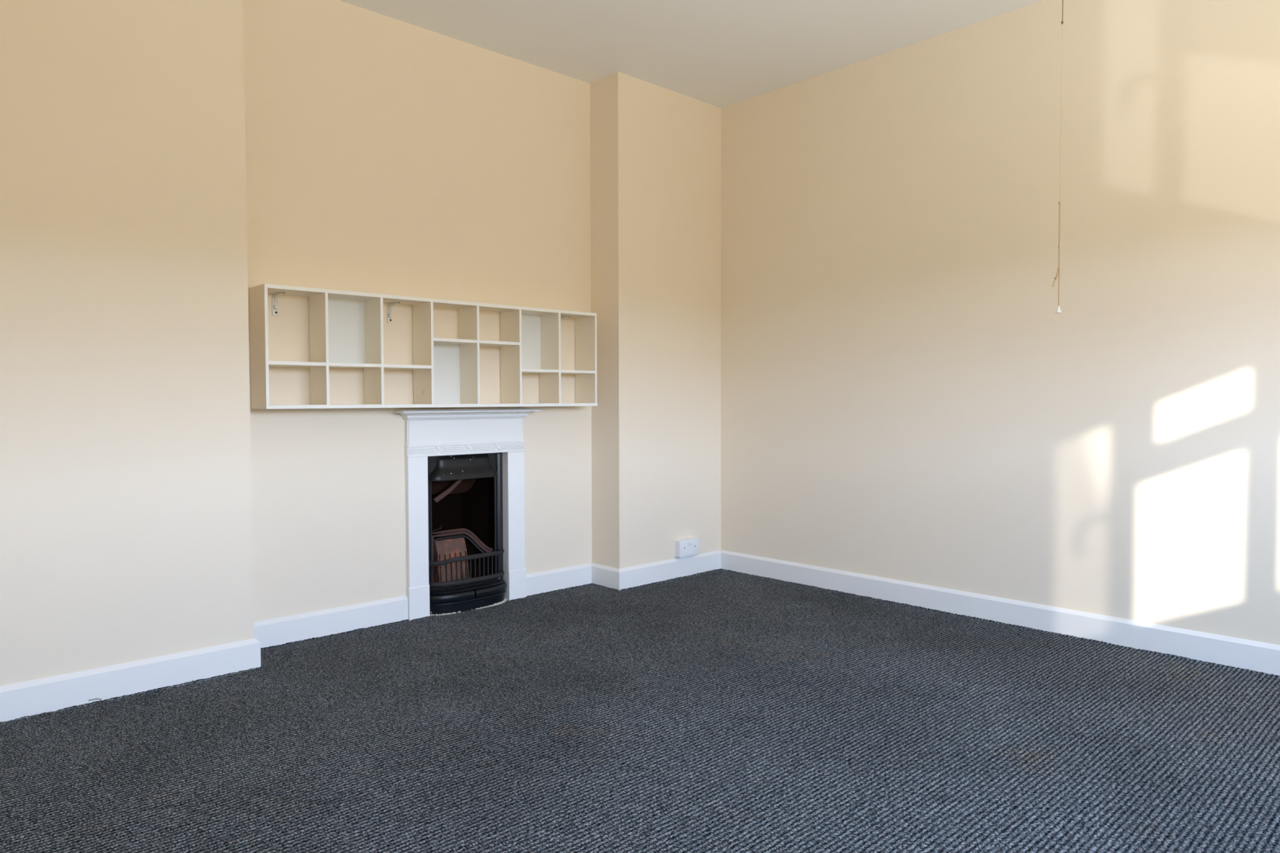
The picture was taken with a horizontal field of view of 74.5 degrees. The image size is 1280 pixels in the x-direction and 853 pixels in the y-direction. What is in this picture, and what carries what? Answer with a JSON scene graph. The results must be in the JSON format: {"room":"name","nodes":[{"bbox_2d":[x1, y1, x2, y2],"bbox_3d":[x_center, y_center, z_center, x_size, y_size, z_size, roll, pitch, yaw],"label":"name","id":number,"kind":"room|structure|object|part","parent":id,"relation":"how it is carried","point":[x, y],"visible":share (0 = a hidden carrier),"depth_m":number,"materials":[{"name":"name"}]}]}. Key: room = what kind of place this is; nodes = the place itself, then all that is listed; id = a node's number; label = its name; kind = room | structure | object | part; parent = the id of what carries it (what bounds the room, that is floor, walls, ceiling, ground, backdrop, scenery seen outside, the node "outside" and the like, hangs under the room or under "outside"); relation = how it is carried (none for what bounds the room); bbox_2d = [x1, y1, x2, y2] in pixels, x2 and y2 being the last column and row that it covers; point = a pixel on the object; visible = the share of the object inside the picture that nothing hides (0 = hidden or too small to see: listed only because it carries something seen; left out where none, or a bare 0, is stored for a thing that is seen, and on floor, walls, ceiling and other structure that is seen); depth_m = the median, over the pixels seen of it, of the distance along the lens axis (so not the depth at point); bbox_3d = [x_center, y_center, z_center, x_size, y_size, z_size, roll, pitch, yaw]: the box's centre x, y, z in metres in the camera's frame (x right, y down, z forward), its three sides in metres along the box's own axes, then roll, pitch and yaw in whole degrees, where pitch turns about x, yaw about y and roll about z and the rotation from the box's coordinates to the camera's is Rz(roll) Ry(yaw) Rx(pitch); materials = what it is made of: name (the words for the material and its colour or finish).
{"room":"living room","nodes":[
{"label":"living room","id":0,"kind":"room"},
{"bbox_2d":[0,0,253,686],"bbox_3d":[-2.040,-0.376,2.656,1.335,2.550,0.616,-2,3,-43],"label":"wall","id":1,"kind":"structure","parent":0,"point":[126,522],"depth_m":2.63,"materials":[{"name":"beige paint"}]},
{"bbox_2d":[0,595,408,722],"bbox_3d":[-1.645,0.793,2.784,2.030,0.103,0.242,-2,3,-43],"label":"baseboard","id":2,"kind":"structure","parent":1,"relation":"attached to","point":[51,694],"depth_m":2.76,"materials":[{"name":"white paint"}]},
{"bbox_2d":[243,0,591,622],"bbox_3d":[-1.006,-0.415,3.784,1.719,2.550,0.391,-2,3,-43],"label":"wall","id":3,"kind":"structure","parent":0,"point":[386,155],"depth_m":3.47,"materials":[{"name":"beige paint"}]},
{"bbox_2d":[248,283,597,408],"bbox_3d":[-0.822,-0.305,3.580,1.546,0.445,0.158,-2,3,-43],"label":"shelf unit","id":4,"kind":"object","parent":3,"relation":"attached to","point":[346,331],"visible":1,"depth_m":3.51,"materials":[{"name":"white wood"}]},
{"bbox_3d":[-1.381,-0.286,3.054,0.010,0.417,0.154,-2,3,-43],"label":"panel","id":5,"kind":"part","parent":4,"relation":"part of","materials":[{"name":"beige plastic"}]},
{"bbox_3d":[-1.301,-0.232,3.131,0.208,0.013,0.154,-2,3,-43],"label":"shelf","id":6,"kind":"part","parent":4,"relation":"part of","materials":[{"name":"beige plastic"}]},
{"bbox_3d":[-1.189,-0.375,3.327,0.208,0.259,0.009,-2,3,-43],"label":"panel","id":7,"kind":"part","parent":4,"relation":"part of","materials":[{"name":"white wood"}]},
{"bbox_3d":[-1.141,-0.237,3.281,0.208,0.013,0.154,-2,3,-43],"label":"shelf","id":8,"kind":"part","parent":4,"relation":"part of","materials":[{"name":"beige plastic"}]},
{"bbox_3d":[-0.982,-0.243,3.431,0.208,0.013,0.154,-2,3,-43],"label":"shelf","id":9,"kind":"part","parent":4,"relation":"part of","materials":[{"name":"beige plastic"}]},
{"bbox_3d":[-0.823,-0.520,3.572,1.544,0.014,0.155,-2,3,-43],"label":"panel","id":10,"kind":"part","parent":4,"relation":"part of","materials":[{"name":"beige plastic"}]},
{"bbox_3d":[-0.821,-0.089,3.586,1.546,0.014,0.156,-2,3,-43],"label":"panel","id":11,"kind":"part","parent":4,"relation":"part of","materials":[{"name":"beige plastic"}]},
{"bbox_3d":[-0.870,-0.227,3.632,0.208,0.259,0.009,-2,3,-43],"label":"panel","id":12,"kind":"part","parent":4,"relation":"part of","materials":[{"name":"white wood"}]},
{"bbox_3d":[-0.823,-0.362,3.578,0.208,0.013,0.154,-2,3,-43],"label":"shelf","id":13,"kind":"part","parent":4,"relation":"part of","materials":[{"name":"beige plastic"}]},
{"bbox_3d":[-0.663,-0.367,3.728,0.208,0.013,0.154,-2,3,-43],"label":"shelf","id":14,"kind":"part","parent":4,"relation":"part of","materials":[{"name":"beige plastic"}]},
{"bbox_3d":[-0.551,-0.394,3.927,0.208,0.262,0.009,-2,3,-43],"label":"panel","id":15,"kind":"part","parent":4,"relation":"part of","materials":[{"name":"white wood"}]},
{"bbox_3d":[-0.503,-0.255,3.881,0.208,0.013,0.154,-2,3,-43],"label":"shelf","id":16,"kind":"part","parent":4,"relation":"part of","materials":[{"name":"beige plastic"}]},
{"bbox_3d":[-0.344,-0.261,4.031,0.208,0.013,0.154,-2,3,-43],"label":"shelf","id":17,"kind":"part","parent":4,"relation":"part of","materials":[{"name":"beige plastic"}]},
{"bbox_3d":[-0.264,-0.323,4.104,0.010,0.417,0.154,-2,3,-43],"label":"panel","id":18,"kind":"part","parent":4,"relation":"part of","materials":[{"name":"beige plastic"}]},
{"bbox_2d":[0,568,1279,852],"bbox_3d":[0.307,0.892,2.003,4.000,0.068,4.240,-2,3,-43],"label":"floor","id":19,"kind":"structure","parent":0,"point":[719,710],"depth_m":2.30,"materials":[{"name":"carpet"}]},
{"bbox_2d":[392,408,542,620],"bbox_3d":[-0.815,0.367,3.803,0.702,0.894,0.318,-2,3,-43],"label":"fireplace","id":20,"kind":"object","parent":19,"relation":"on","point":[464,468],"visible":1,"depth_m":3.78,"materials":[{"name":"white paint"}]},
{"bbox_3d":[-0.924,0.445,3.644,0.033,0.620,0.010,-2,3,-43],"label":"moulding","id":21,"kind":"part","parent":20,"relation":"part of","materials":[{"name":"black metal"}]},
{"bbox_3d":[-0.855,0.283,3.756,0.149,0.103,0.008,-2,3,-43],"label":"damper lever","id":22,"kind":"part","parent":20,"relation":"part of","materials":[{"name":"metal"}]},
{"bbox_3d":[-0.859,0.238,3.846,0.300,0.140,0.010,-2,3,-43],"label":"throat plate","id":23,"kind":"part","parent":20,"relation":"part of","materials":[{"name":"brown metal"}]},
{"bbox_3d":[-0.823,0.599,3.854,0.271,0.199,0.045,-1,2,-30],"label":"raised moulding","id":24,"kind":"part","parent":20,"relation":"part of","materials":[{"name":"metal"}]},
{"bbox_3d":[-0.814,0.590,3.840,0.286,0.216,0.075,-2,3,-43],"label":"raised moulding","id":25,"kind":"part","parent":20,"relation":"part of","materials":[{"name":"metal"}]},
{"bbox_3d":[-0.822,0.583,3.855,0.306,0.229,0.048,-1,2,-32],"label":"raised moulding","id":26,"kind":"part","parent":20,"relation":"part of","materials":[{"name":"metal"}]},
{"bbox_2d":[428,453,498,481],"bbox_3d":[-0.778,0.177,3.757,0.365,0.112,0.042,-2,3,-43],"label":"hood","id":27,"kind":"object","parent":20,"relation":"attached to","point":[442,466],"depth_m":3.74,"materials":[{"name":"metal"}]},
{"bbox_3d":[-0.793,0.460,3.783,0.455,0.700,0.012,-2,3,-43],"label":"insert frame","id":28,"kind":"part","parent":20,"relation":"part of","materials":[{"name":"black metal"}]},
{"bbox_3d":[-0.761,0.582,3.748,0.394,0.032,0.081,-2,3,-43],"label":"rail","id":29,"kind":"part","parent":20,"relation":"part of","materials":[{"name":"metal"}]},
{"bbox_3d":[-0.757,0.679,3.752,0.391,0.018,0.073,-2,3,-43],"label":"rail","id":30,"kind":"part","parent":20,"relation":"part of","materials":[{"name":"metal"}]},
{"bbox_2d":[392,408,542,420],"bbox_3d":[-0.740,-0.054,3.709,0.702,0.046,0.097,-2,3,-43],"label":"mantel shelf","id":31,"kind":"object","parent":20,"relation":"attached to","point":[502,414],"depth_m":3.68,"materials":[{"name":"white paint"}]},
{"bbox_3d":[-0.737,-0.057,3.709,0.551,0.013,0.015,-2,3,-43],"label":"fluted moulding","id":32,"kind":"part","parent":20,"relation":"part of","materials":[{"name":"white paint"}]},
{"bbox_3d":[-0.647,0.436,3.905,0.033,0.620,0.010,-2,3,-43],"label":"moulding","id":33,"kind":"part","parent":20,"relation":"part of","materials":[{"name":"black metal"}]},
{"bbox_2d":[590,71,721,568],"bbox_3d":[-0.036,-0.442,4.552,0.747,2.550,0.600,-2,3,-43],"label":"wall","id":34,"kind":"structure","parent":0,"point":[655,150],"depth_m":4.24,"materials":[{"name":"beige paint"}]},
{"bbox_2d":[526,550,720,595],"bbox_3d":[-0.056,0.741,4.289,1.159,0.103,0.225,-2,3,-43],"label":"baseboard","id":35,"kind":"structure","parent":34,"relation":"attached to","point":[653,572],"depth_m":4.19,"materials":[{"name":"white paint"}]},
{"bbox_2d":[675,537,698,557],"bbox_3d":[0.248,0.633,4.410,0.147,0.087,0.043,-2,3,-43],"label":"power socket","id":36,"kind":"object","parent":34,"relation":"attached to","point":[688,547],"visible":1,"depth_m":4.38,"materials":[{"name":"white plastic"}]},
{"bbox_2d":[339,0,1043,107],"bbox_3d":[0.199,-1.686,2.029,4.000,0.100,4.540,-2,3,-43],"label":"ceiling","id":37,"kind":"structure","parent":0,"point":[718,53],"depth_m":3.59,"materials":[{"name":"paint"}]},
{"bbox_2d":[1052,0,1063,313],"bbox_3d":[1.496,-1.039,3.003,0.029,1.263,0.028,-2,3,-43],"label":"pull cord","id":38,"kind":"object","parent":37,"relation":"hanging from","point":[1058,310],"visible":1,"depth_m":3.01,"materials":[{"name":"white fabric"}]},
{"bbox_3d":[1.502,-0.420,3.023,0.023,0.024,0.023,-2,3,-43],"label":"bell pull","id":39,"kind":"part","parent":38,"relation":"part of","materials":[{"name":"white plastic"}]},
{"bbox_3d":[1.501,-0.617,3.017,0.004,0.371,0.004,-2,3,-43],"label":"cord","id":40,"kind":"part","parent":38,"relation":"part of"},
{"bbox_2d":[720,0,1279,644],"bbox_3d":[1.605,-0.409,3.425,0.100,2.550,4.490,-2,3,-43],"label":"wall","id":41,"kind":"structure","parent":0,"point":[906,396],"depth_m":3.40,"materials":[{"name":"beige paint"}]},
{"bbox_2d":[720,550,1279,675],"bbox_3d":[1.753,0.772,3.224,0.016,0.103,3.840,-2,3,-43],"label":"baseboard","id":42,"kind":"structure","parent":41,"relation":"attached to","point":[1244,654],"depth_m":3.39,"materials":[{"name":"white paint"}]}
]}

